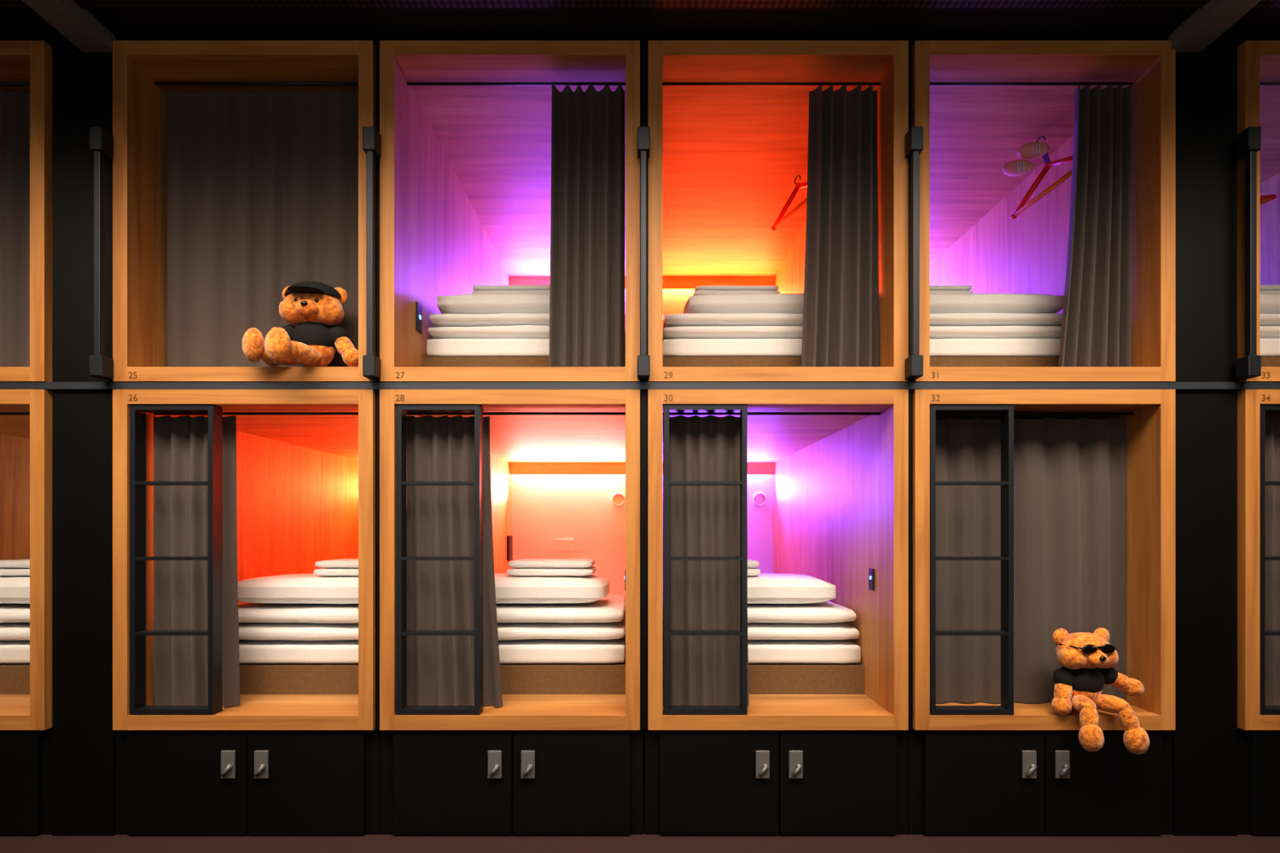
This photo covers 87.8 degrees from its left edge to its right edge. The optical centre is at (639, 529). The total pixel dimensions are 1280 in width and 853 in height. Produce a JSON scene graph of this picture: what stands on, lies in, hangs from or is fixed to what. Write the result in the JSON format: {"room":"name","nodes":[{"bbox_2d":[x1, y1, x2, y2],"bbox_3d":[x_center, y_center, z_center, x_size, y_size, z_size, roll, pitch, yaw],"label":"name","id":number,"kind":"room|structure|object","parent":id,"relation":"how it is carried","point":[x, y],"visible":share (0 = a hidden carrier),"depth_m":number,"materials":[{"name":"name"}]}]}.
{"room":"capsule hotel","nodes":[
{"label":"capsule hotel","id":0,"kind":"room"},
{"bbox_2d":[0,37,1279,836],"bbox_3d":[0.000,-0.362,3.937,7.200,3.144,2.633,0,0,0],"label":"wall","id":1,"kind":"structure","parent":0,"point":[1204,738],"depth_m":2.62,"materials":[{"name":"black paint"}]},
{"bbox_2d":[0,8,1279,126],"bbox_3d":[0.000,-1.960,1.927,7.200,0.050,6.653,0,0,0],"label":"ceiling","id":2,"kind":"structure","parent":0,"point":[14,22],"depth_m":2.54,"materials":[{"name":"black paint"}]},
{"bbox_2d":[22,0,116,52],"bbox_3d":[-2.127,-1.905,0.859,0.130,0.060,3.518,0,0,0],"label":"beam","id":3,"kind":"structure","parent":2,"relation":"attached to","point":[75,23],"depth_m":2.49,"materials":[{"name":"grey"}]},
{"bbox_2d":[0,0,1279,8],"bbox_3d":[0.000,-1.929,2.220,6.600,0.011,0.480,0,0,0],"label":"ceiling vent grille","id":4,"kind":"object","parent":2,"relation":"attached to","point":[3,3],"depth_m":2.44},
{"bbox_2d":[1167,0,1261,52],"bbox_3d":[2.140,-1.905,0.859,0.130,0.060,3.518,0,0,0],"label":"beam","id":5,"kind":"structure","parent":2,"relation":"attached to","point":[1206,24],"depth_m":2.49,"materials":[{"name":"grey"}]},
{"bbox_2d":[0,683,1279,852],"bbox_3d":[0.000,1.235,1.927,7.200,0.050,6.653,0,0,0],"label":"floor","id":6,"kind":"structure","parent":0,"point":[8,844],"depth_m":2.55,"materials":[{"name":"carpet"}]},
{"bbox_2d":[0,727,52,835],"bbox_3d":[-2.835,1.000,2.867,1.041,0.419,0.566,0,0,0],"label":"locker","id":7,"kind":"object","parent":6,"relation":"on","point":[26,756],"visible":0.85,"depth_m":2.61,"materials":[{"name":"black wood"}]},
{"bbox_2d":[0,389,52,730],"bbox_3d":[-2.835,0.121,3.786,1.017,1.332,2.375,0,0,0],"label":"capsule","id":8,"kind":"object","parent":7,"relation":"on","point":[26,416],"visible":0.02,"depth_m":2.62,"materials":[{"name":"brown wood"}]},
{"bbox_2d":[0,640,29,663],"bbox_3d":[-2.835,0.558,3.934,0.887,0.090,1.978,0,0,0],"label":"mattress","id":9,"kind":"object","parent":8,"relation":"on","point":[11,651],"visible":0.05,"depth_m":2.95,"materials":[{"name":"white fabric"}]},
{"bbox_2d":[0,603,29,639],"bbox_3d":[-2.835,0.430,3.356,0.887,0.158,0.818,0,0,0],"label":"duvet","id":10,"kind":"object","parent":9,"relation":"on","point":[14,619],"visible":0.1,"depth_m":2.96,"materials":[{"name":"white fabric"}]},
{"bbox_2d":[0,576,29,604],"bbox_3d":[-2.867,0.284,3.220,0.780,0.125,0.490,0,0,0],"label":"pillow","id":11,"kind":"object","parent":10,"relation":"on","point":[13,589],"visible":0.13,"depth_m":2.98,"materials":[{"name":"white fabric"}]},
{"bbox_2d":[0,558,29,575],"bbox_3d":[-2.835,0.183,3.205,0.400,0.072,0.280,0,0,0],"label":"folded towel","id":12,"kind":"object","parent":11,"relation":"on","point":[9,567],"visible":0.26,"depth_m":3.07,"materials":[{"name":"white fabric"}]},
{"bbox_2d":[0,40,52,390],"bbox_3d":[-2.835,-1.242,3.786,1.017,1.332,2.375,0,0,0],"label":"capsule","id":13,"kind":"object","parent":8,"relation":"on","point":[26,66],"visible":0.03,"depth_m":2.60,"materials":[{"name":"brown wood"}]},
{"bbox_2d":[0,91,29,366],"bbox_3d":[-2.825,-1.234,2.784,0.872,1.193,0.037,0,0,0],"label":"curtain","id":14,"kind":"object","parent":13,"relation":"hanging from","point":[14,107],"visible":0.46,"depth_m":2.78,"materials":[{"name":"fabric"}]},
{"bbox_2d":[0,382,1279,389],"bbox_3d":[0.000,-0.561,2.611,7.200,0.028,0.015,0,0,0],"label":"beam","id":15,"kind":"structure","parent":8,"relation":"on","point":[3,386],"depth_m":2.60,"materials":[{"name":"grey metal"}]},
{"bbox_2d":[116,728,379,835],"bbox_3d":[-1.552,1.000,2.867,1.041,0.419,0.566,0,0,0],"label":"locker","id":16,"kind":"object","parent":6,"relation":"on","point":[169,782],"visible":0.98,"depth_m":2.61,"materials":[{"name":"black wood"}]},
{"bbox_2d":[112,389,375,730],"bbox_3d":[-1.552,0.121,3.786,1.017,1.332,2.375,0,0,0],"label":"capsule","id":17,"kind":"object","parent":16,"relation":"on","point":[305,459],"visible":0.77,"depth_m":2.77,"materials":[{"name":"brown wood"}]},
{"bbox_2d":[129,404,222,715],"bbox_3d":[-1.834,0.121,2.635,0.326,1.214,0.058,0,0,0],"label":"ladder","id":18,"kind":"object","parent":17,"relation":"on","point":[138,483],"visible":1,"depth_m":2.62,"materials":[{"name":"black metal"}]},
{"bbox_2d":[153,415,239,708],"bbox_3d":[-1.820,0.130,2.719,0.354,1.192,0.036,0,0,0],"label":"curtain","id":19,"kind":"object","parent":17,"relation":"hanging from","point":[180,443],"visible":0.79,"depth_m":2.72,"materials":[{"name":"fabric"}]},
{"bbox_2d":[112,40,375,390],"bbox_3d":[-1.552,-1.242,3.786,1.017,1.332,2.375,0,0,0],"label":"capsule","id":20,"kind":"object","parent":17,"relation":"on","point":[144,72],"visible":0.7,"depth_m":2.62,"materials":[{"name":"brown wood"}]},
{"bbox_2d":[89,126,113,379],"bbox_3d":[-2.078,-1.060,2.576,0.048,0.953,0.077,0,0,0],"label":"grab bar","id":21,"kind":"object","parent":20,"relation":"attached to","point":[101,141],"visible":1,"depth_m":2.54,"materials":[{"name":"black metal"}]},
{"bbox_2d":[166,91,358,366],"bbox_3d":[-1.542,-1.234,2.783,0.872,1.193,0.036,0,0,0],"label":"curtain","id":22,"kind":"object","parent":20,"relation":"hanging from","point":[263,189],"visible":0.71,"depth_m":2.78,"materials":[{"name":"fabric"}]},
{"bbox_2d":[242,281,358,366],"bbox_3d":[-1.316,-0.797,2.591,0.265,0.365,0.379,0,0,44],"label":"teddy bear","id":23,"kind":"object","parent":20,"relation":"on","point":[314,307],"visible":0.98,"depth_m":2.59},
{"bbox_2d":[238,640,358,663],"bbox_3d":[-1.552,0.558,3.934,0.887,0.090,1.978,0,0,0],"label":"mattress","id":24,"kind":"object","parent":17,"relation":"on","point":[250,651],"visible":0.12,"depth_m":2.95,"materials":[{"name":"white fabric"}]},
{"bbox_2d":[238,602,358,640],"bbox_3d":[-1.552,0.431,3.356,0.887,0.159,0.818,0,0,0],"label":"duvet","id":25,"kind":"object","parent":24,"relation":"on","point":[257,621],"visible":0.4,"depth_m":2.96,"materials":[{"name":"white fabric"}]},
{"bbox_2d":[237,573,358,604],"bbox_3d":[-1.493,0.284,3.220,0.780,0.125,0.490,0,0,0],"label":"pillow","id":26,"kind":"object","parent":25,"relation":"on","point":[298,588],"visible":0.53,"depth_m":2.98,"materials":[{"name":"white fabric"}]},
{"bbox_2d":[313,558,358,575],"bbox_3d":[-1.310,0.183,3.205,0.400,0.072,0.280,0,0,0],"label":"folded towel","id":27,"kind":"object","parent":26,"relation":"on","point":[340,567],"visible":0.41,"depth_m":3.07,"materials":[{"name":"white fabric"}]},
{"bbox_2d":[379,696,643,835],"bbox_3d":[-0.508,1.000,2.867,1.041,0.419,0.566,0,0,0],"label":"locker","id":28,"kind":"object","parent":6,"relation":"on","point":[433,782],"visible":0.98,"depth_m":2.61,"materials":[{"name":"black wood"}]},
{"bbox_2d":[379,389,639,730],"bbox_3d":[-0.508,0.121,3.786,1.017,1.332,2.375,0,0,0],"label":"capsule","id":29,"kind":"object","parent":28,"relation":"on","point":[565,464],"visible":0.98,"depth_m":2.92,"materials":[{"name":"brown wood"}]},
{"bbox_2d":[395,404,482,715],"bbox_3d":[-0.791,0.121,2.635,0.326,1.214,0.058,0,0,0],"label":"ladder","id":30,"kind":"object","parent":29,"relation":"on","point":[402,708],"visible":1,"depth_m":2.61,"materials":[{"name":"black metal"}]},
{"bbox_2d":[407,415,502,708],"bbox_3d":[-0.757,0.130,2.720,0.394,1.192,0.037,0,0,0],"label":"curtain","id":31,"kind":"object","parent":29,"relation":"hanging from","point":[440,519],"visible":0.9,"depth_m":2.72,"materials":[{"name":"fabric"}]},
{"bbox_2d":[379,40,639,382],"bbox_3d":[-0.508,-1.242,3.786,1.017,1.332,2.375,0,0,0],"label":"capsule","id":32,"kind":"object","parent":29,"relation":"on","point":[465,126],"visible":0.63,"depth_m":2.83,"materials":[{"name":"brown wood"}]},
{"bbox_2d":[362,126,380,379],"bbox_3d":[-1.035,-1.060,2.576,0.048,0.953,0.077,0,0,0],"label":"grab bar","id":33,"kind":"object","parent":32,"relation":"attached to","point":[371,137],"visible":1,"depth_m":2.54,"materials":[{"name":"black metal"}]},
{"bbox_2d":[415,302,422,333],"bbox_3d":[-0.955,-0.913,2.880,0.010,0.120,0.060,0,0,0],"label":"switch","id":34,"kind":"object","parent":32,"relation":"attached to","point":[418,305],"depth_m":2.87,"materials":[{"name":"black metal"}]},
{"bbox_2d":[426,338,625,356],"bbox_3d":[-0.508,-0.805,3.934,0.887,0.090,1.978,0,0,0],"label":"mattress","id":35,"kind":"object","parent":32,"relation":"on","point":[437,347],"visible":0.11,"depth_m":2.94,"materials":[{"name":"white fabric"}]},
{"bbox_2d":[428,313,625,347],"bbox_3d":[-0.508,-0.915,3.356,0.887,0.120,0.818,0,0,0],"label":"duvet","id":36,"kind":"object","parent":35,"relation":"on","point":[499,325],"visible":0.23,"depth_m":2.96,"materials":[{"name":"white fabric"}]},
{"bbox_2d":[436,293,549,314],"bbox_3d":[-0.540,-1.026,3.220,0.780,0.095,0.490,0,0,0],"label":"pillow","id":37,"kind":"object","parent":36,"relation":"on","point":[470,303],"visible":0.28,"depth_m":2.98,"materials":[{"name":"white fabric"}]},
{"bbox_2d":[471,285,549,293],"bbox_3d":[-0.581,-1.102,3.205,0.400,0.052,0.280,0,0,0],"label":"folded towel","id":38,"kind":"object","parent":37,"relation":"on","point":[477,288],"visible":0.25,"depth_m":3.07,"materials":[{"name":"white fabric"}]},
{"bbox_2d":[548,84,624,366],"bbox_3d":[-0.218,-1.234,2.753,0.310,1.192,0.074,0,0,0],"label":"curtain","id":39,"kind":"object","parent":32,"relation":"hanging from","point":[587,281],"visible":0.98,"depth_m":2.75,"materials":[{"name":"fabric"}]},
{"bbox_2d":[498,635,625,663],"bbox_3d":[-0.508,0.558,3.934,0.887,0.090,1.978,0,0,0],"label":"mattress","id":40,"kind":"object","parent":29,"relation":"on","point":[526,651],"visible":0.16,"depth_m":2.95,"materials":[{"name":"white fabric"}]},
{"bbox_2d":[495,594,625,639],"bbox_3d":[-0.508,0.429,3.356,0.887,0.158,0.818,0,0,0],"label":"duvet","id":41,"kind":"object","parent":40,"relation":"on","point":[604,619],"visible":0.44,"depth_m":2.96,"materials":[{"name":"white fabric"}]},
{"bbox_2d":[494,573,609,604],"bbox_3d":[-0.540,0.284,3.220,0.780,0.125,0.490,0,0,0],"label":"pillow","id":42,"kind":"object","parent":41,"relation":"on","point":[544,590],"visible":0.61,"depth_m":2.99,"materials":[{"name":"white fabric"}]},
{"bbox_2d":[506,558,596,575],"bbox_3d":[-0.418,0.183,3.205,0.400,0.072,0.280,0,0,0],"label":"folded towel","id":43,"kind":"object","parent":42,"relation":"on","point":[521,567],"visible":1,"depth_m":3.07,"materials":[{"name":"white fabric"}]},
{"bbox_2d":[555,540,574,550],"bbox_3d":[-0.560,0.120,4.949,0.140,0.080,0.008,0,0,0],"label":"power socket","id":44,"kind":"object","parent":29,"relation":"attached to","point":[560,544],"depth_m":4.94,"materials":[{"name":"white plastic"}]},
{"bbox_2d":[610,492,625,506],"bbox_3d":[-0.160,-0.218,4.939,0.108,0.108,0.027,0,0,0],"label":"reading lamp","id":45,"kind":"object","parent":29,"relation":"attached to","point":[618,499],"depth_m":4.95,"materials":[{"name":"white plastic"}]},
{"bbox_2d":[644,728,907,835],"bbox_3d":[0.540,1.000,2.867,1.041,0.419,0.566,0,0,0],"label":"locker","id":46,"kind":"object","parent":6,"relation":"on","point":[697,782],"visible":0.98,"depth_m":2.61,"materials":[{"name":"black wood"}]},
{"bbox_2d":[647,389,907,730],"bbox_3d":[0.540,0.121,3.786,1.017,1.332,2.375,0,0,0],"label":"capsule","id":47,"kind":"object","parent":46,"relation":"on","point":[828,469],"visible":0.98,"depth_m":2.82,"materials":[{"name":"brown wood"}]},
{"bbox_2d":[663,404,747,715],"bbox_3d":[0.257,0.121,2.635,0.326,1.214,0.058,0,0,0],"label":"ladder","id":48,"kind":"object","parent":47,"relation":"on","point":[741,709],"visible":1,"depth_m":2.61,"materials":[{"name":"black metal"}]},
{"bbox_2d":[663,415,749,706],"bbox_3d":[0.271,0.130,2.721,0.354,1.193,0.037,0,0,0],"label":"curtain","id":49,"kind":"object","parent":47,"relation":"hanging from","point":[704,520],"visible":0.8,"depth_m":2.72,"materials":[{"name":"fabric"}]},
{"bbox_2d":[752,492,767,506],"bbox_3d":[0.888,-0.218,4.939,0.108,0.108,0.027,0,0,0],"label":"reading lamp","id":50,"kind":"object","parent":47,"relation":"attached to","point":[759,499],"depth_m":4.95,"materials":[{"name":"white plastic"}]},
{"bbox_2d":[662,636,861,663],"bbox_3d":[0.540,0.558,3.934,0.887,0.090,1.978,0,0,0],"label":"mattress","id":51,"kind":"object","parent":47,"relation":"on","point":[759,651],"visible":0.15,"depth_m":2.95,"materials":[{"name":"white fabric"}]},
{"bbox_2d":[662,595,859,639],"bbox_3d":[0.540,0.431,3.356,0.887,0.159,0.818,0,0,0],"label":"duvet","id":52,"kind":"object","parent":51,"relation":"on","point":[823,620],"visible":0.47,"depth_m":2.96,"materials":[{"name":"white fabric"}]},
{"bbox_2d":[747,573,836,604],"bbox_3d":[0.508,0.284,3.220,0.780,0.125,0.490,0,0,0],"label":"pillow","id":53,"kind":"object","parent":52,"relation":"on","point":[764,588],"visible":0.49,"depth_m":2.99,"materials":[{"name":"white fabric"}]},
{"bbox_2d":[747,558,760,575],"bbox_3d":[0.359,0.183,3.205,0.400,0.072,0.280,0,0,0],"label":"folded towel","id":54,"kind":"object","parent":53,"relation":"on","point":[752,571],"visible":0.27,"depth_m":3.07,"materials":[{"name":"white fabric"}]},
{"bbox_2d":[647,40,907,382],"bbox_3d":[0.540,-1.242,3.786,1.017,1.332,2.375,0,0,0],"label":"capsule","id":55,"kind":"object","parent":47,"relation":"on","point":[728,121],"visible":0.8,"depth_m":2.85,"materials":[{"name":"brown wood"}]},
{"bbox_2d":[637,126,650,379],"bbox_3d":[0.014,-1.060,2.576,0.048,0.953,0.077,0,0,0],"label":"grab bar","id":56,"kind":"object","parent":55,"relation":"attached to","point":[643,132],"visible":1,"depth_m":2.54,"materials":[{"name":"black metal"}]},
{"bbox_2d":[662,338,802,356],"bbox_3d":[0.540,-0.805,3.934,0.887,0.090,1.978,0,0,0],"label":"mattress","id":57,"kind":"object","parent":55,"relation":"on","point":[674,347],"visible":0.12,"depth_m":2.95,"materials":[{"name":"white fabric"}]},
{"bbox_2d":[662,313,802,343],"bbox_3d":[0.540,-0.914,3.356,0.887,0.120,0.818,0,0,0],"label":"duvet","id":58,"kind":"object","parent":57,"relation":"on","point":[684,325],"visible":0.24,"depth_m":2.96,"materials":[{"name":"white fabric"}]},
{"bbox_2d":[683,293,803,314],"bbox_3d":[0.598,-1.026,3.220,0.780,0.095,0.490,0,0,0],"label":"pillow","id":59,"kind":"object","parent":58,"relation":"on","point":[733,303],"visible":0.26,"depth_m":2.98,"materials":[{"name":"white fabric"}]},
{"bbox_2d":[692,285,779,296],"bbox_3d":[0.450,-1.102,3.205,0.400,0.052,0.280,0,0,0],"label":"folded towel","id":60,"kind":"object","parent":59,"relation":"on","point":[712,289],"visible":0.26,"depth_m":3.07,"materials":[{"name":"white fabric"}]},
{"bbox_2d":[771,174,807,231],"bbox_3d":[0.835,-1.737,3.453,0.027,0.217,0.442,0,0,-30],"label":"clothes hanger","id":61,"kind":"object","parent":55,"relation":"hanging from","point":[781,219],"visible":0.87,"depth_m":3.51,"materials":[{"name":"red plastic"}]},
{"bbox_2d":[801,84,878,366],"bbox_3d":[0.828,-1.233,2.749,0.315,1.192,0.072,0,0,0],"label":"curtain","id":62,"kind":"object","parent":55,"relation":"hanging from","point":[840,308],"visible":0.94,"depth_m":2.76,"materials":[{"name":"fabric"}]},
{"bbox_2d":[904,126,923,379],"bbox_3d":[1.057,-1.060,2.576,0.048,0.953,0.077,0,0,0],"label":"grab bar","id":63,"kind":"object","parent":55,"relation":"attached to","point":[914,137],"visible":1,"depth_m":2.54,"materials":[{"name":"black metal"}]},
{"bbox_2d":[868,568,874,590],"bbox_3d":[0.987,0.215,2.840,0.010,0.090,0.050,0,0,0],"label":"switch","id":64,"kind":"object","parent":47,"relation":"attached to","point":[871,571],"depth_m":2.83,"materials":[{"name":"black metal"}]},
{"bbox_2d":[907,728,1171,835],"bbox_3d":[1.583,1.000,2.867,1.041,0.419,0.566,0,0,0],"label":"locker","id":65,"kind":"object","parent":6,"relation":"on","point":[961,782],"visible":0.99,"depth_m":2.61,"materials":[{"name":"black wood"}]},
{"bbox_2d":[912,389,1175,730],"bbox_3d":[1.583,0.121,3.786,1.017,1.332,2.375,0,0,0],"label":"capsule","id":66,"kind":"object","parent":65,"relation":"on","point":[1149,415],"visible":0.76,"depth_m":2.60,"materials":[{"name":"brown wood"}]},
{"bbox_2d":[929,404,1013,715],"bbox_3d":[1.301,0.121,2.635,0.326,1.214,0.058,0,0,0],"label":"ladder","id":67,"kind":"object","parent":66,"relation":"on","point":[1006,483],"visible":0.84,"depth_m":2.61,"materials":[{"name":"black metal"}]},
{"bbox_2d":[935,418,1126,703],"bbox_3d":[1.583,0.129,2.785,0.887,1.193,0.037,0,0,0],"label":"curtain","id":68,"kind":"object","parent":66,"relation":"hanging from","point":[1069,475],"visible":0.71,"depth_m":2.78,"materials":[{"name":"fabric"}]},
{"bbox_2d":[912,40,1175,390],"bbox_3d":[1.583,-1.242,3.786,1.017,1.332,2.375,0,0,0],"label":"capsule","id":69,"kind":"object","parent":66,"relation":"on","point":[975,103],"visible":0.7,"depth_m":2.75,"materials":[{"name":"brown wood"}]},
{"bbox_2d":[929,338,1060,356],"bbox_3d":[1.583,-0.805,3.934,0.887,0.090,1.978,0,0,0],"label":"mattress","id":70,"kind":"object","parent":69,"relation":"on","point":[938,347],"visible":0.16,"depth_m":2.94,"materials":[{"name":"white fabric"}]},
{"bbox_2d":[929,313,1062,338],"bbox_3d":[1.583,-0.913,3.356,0.887,0.120,0.818,0,0,0],"label":"duvet","id":71,"kind":"object","parent":70,"relation":"on","point":[941,325],"visible":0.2,"depth_m":2.96,"materials":[{"name":"white fabric"}]},
{"bbox_2d":[929,293,1064,313],"bbox_3d":[1.552,-1.026,3.220,0.780,0.095,0.490,0,0,0],"label":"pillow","id":72,"kind":"object","parent":71,"relation":"on","point":[939,303],"visible":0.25,"depth_m":2.98,"materials":[{"name":"white fabric"}]},
{"bbox_2d":[929,285,973,293],"bbox_3d":[1.342,-1.102,3.205,0.400,0.052,0.280,0,0,0],"label":"folded towel","id":73,"kind":"object","parent":72,"relation":"on","point":[933,288],"visible":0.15,"depth_m":3.07,"materials":[{"name":"white fabric"}]},
{"bbox_2d":[1002,141,1049,176],"bbox_3d":[1.814,-1.744,3.139,0.049,0.141,0.232,0,0,-26],"label":"slippers","id":74,"kind":"object","parent":69,"relation":"in","point":[1035,149],"visible":1,"depth_m":3.12,"materials":[{"name":"beige fabric"}]},
{"bbox_2d":[1010,135,1072,219],"bbox_3d":[1.915,-1.681,3.071,0.027,0.332,0.432,0,0,-26],"label":"clothes hanger","id":75,"kind":"object","parent":69,"relation":"hanging from","point":[1021,206],"visible":0.62,"depth_m":3.12,"materials":[{"name":"red plastic"}]},
{"bbox_2d":[1058,84,1132,366],"bbox_3d":[1.874,-1.233,2.748,0.310,1.191,0.069,0,0,0],"label":"curtain","id":76,"kind":"object","parent":69,"relation":"hanging from","point":[1096,322],"visible":0.99,"depth_m":2.74,"materials":[{"name":"fabric"}]},
{"bbox_2d":[1051,628,1149,755],"bbox_3d":[1.801,0.624,2.599,0.374,0.459,0.251,0,0,-6],"label":"teddy bear","id":77,"kind":"object","parent":66,"relation":"on","point":[1087,660],"visible":1,"depth_m":2.58},
{"bbox_2d":[1237,727,1279,835],"bbox_3d":[2.873,1.000,2.867,1.041,0.419,0.566,0,0,0],"label":"locker","id":78,"kind":"object","parent":6,"relation":"on","point":[1258,751],"visible":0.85,"depth_m":2.61,"materials":[{"name":"black wood"}]},
{"bbox_2d":[1237,389,1279,730],"bbox_3d":[2.873,0.121,3.786,1.017,1.332,2.375,0,0,0],"label":"capsule","id":79,"kind":"object","parent":78,"relation":"on","point":[1248,401],"visible":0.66,"depth_m":2.60,"materials":[{"name":"brown wood"}]},
{"bbox_2d":[1237,40,1279,391],"bbox_3d":[2.873,-1.242,3.786,1.017,1.332,2.375,0,0,0],"label":"capsule","id":80,"kind":"object","parent":79,"relation":"on","point":[1258,61],"visible":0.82,"depth_m":2.63,"materials":[{"name":"brown wood"}]},
{"bbox_2d":[1235,126,1261,379],"bbox_3d":[2.347,-1.060,2.576,0.048,0.953,0.077,0,0,0],"label":"grab bar","id":81,"kind":"object","parent":80,"relation":"attached to","point":[1248,142],"visible":1,"depth_m":2.54,"materials":[{"name":"black metal"}]},
{"bbox_2d":[1259,194,1276,205],"bbox_3d":[3.168,-1.737,3.621,0.027,0.217,0.442,0,0,-30],"label":"clothes hanger","id":82,"kind":"object","parent":80,"relation":"hanging from","point":[1263,199],"visible":0.25,"depth_m":3.46,"materials":[{"name":"red plastic"}]},
{"bbox_2d":[1259,338,1279,356],"bbox_3d":[2.873,-0.805,3.934,0.887,0.090,1.978,0,0,0],"label":"mattress","id":83,"kind":"object","parent":80,"relation":"on","point":[1268,347],"visible":0.02,"depth_m":2.94,"materials":[{"name":"white fabric"}]},
{"bbox_2d":[1259,314,1279,338],"bbox_3d":[2.873,-0.914,3.356,0.887,0.120,0.818,0,0,0],"label":"duvet","id":84,"kind":"object","parent":83,"relation":"on","point":[1269,323],"visible":0.04,"depth_m":2.96,"materials":[{"name":"white fabric"}]},
{"bbox_2d":[1259,293,1279,314],"bbox_3d":[2.842,-1.026,3.220,0.780,0.095,0.490,0,0,0],"label":"pillow","id":85,"kind":"object","parent":84,"relation":"on","point":[1269,303],"visible":0.03,"depth_m":2.98,"materials":[{"name":"white fabric"}]},
{"bbox_2d":[1259,285,1279,293],"bbox_3d":[2.873,-1.102,3.205,0.400,0.052,0.280,0,0,0],"label":"folded towel","id":86,"kind":"object","parent":85,"relation":"on","point":[1263,288],"visible":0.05,"depth_m":3.07,"materials":[{"name":"white fabric"}]},
{"bbox_2d":[1259,404,1279,715],"bbox_3d":[2.591,0.121,2.635,0.326,1.214,0.058,0,0,0],"label":"ladder","id":87,"kind":"object","parent":79,"relation":"on","point":[1264,710],"visible":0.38,"depth_m":2.61,"materials":[{"name":"black metal"}]},
{"bbox_2d":[1265,415,1279,705],"bbox_3d":[2.605,0.130,2.718,0.354,1.192,0.036,0,0,0],"label":"curtain","id":88,"kind":"object","parent":79,"relation":"hanging from","point":[1272,424],"visible":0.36,"depth_m":2.72,"materials":[{"name":"fabric"}]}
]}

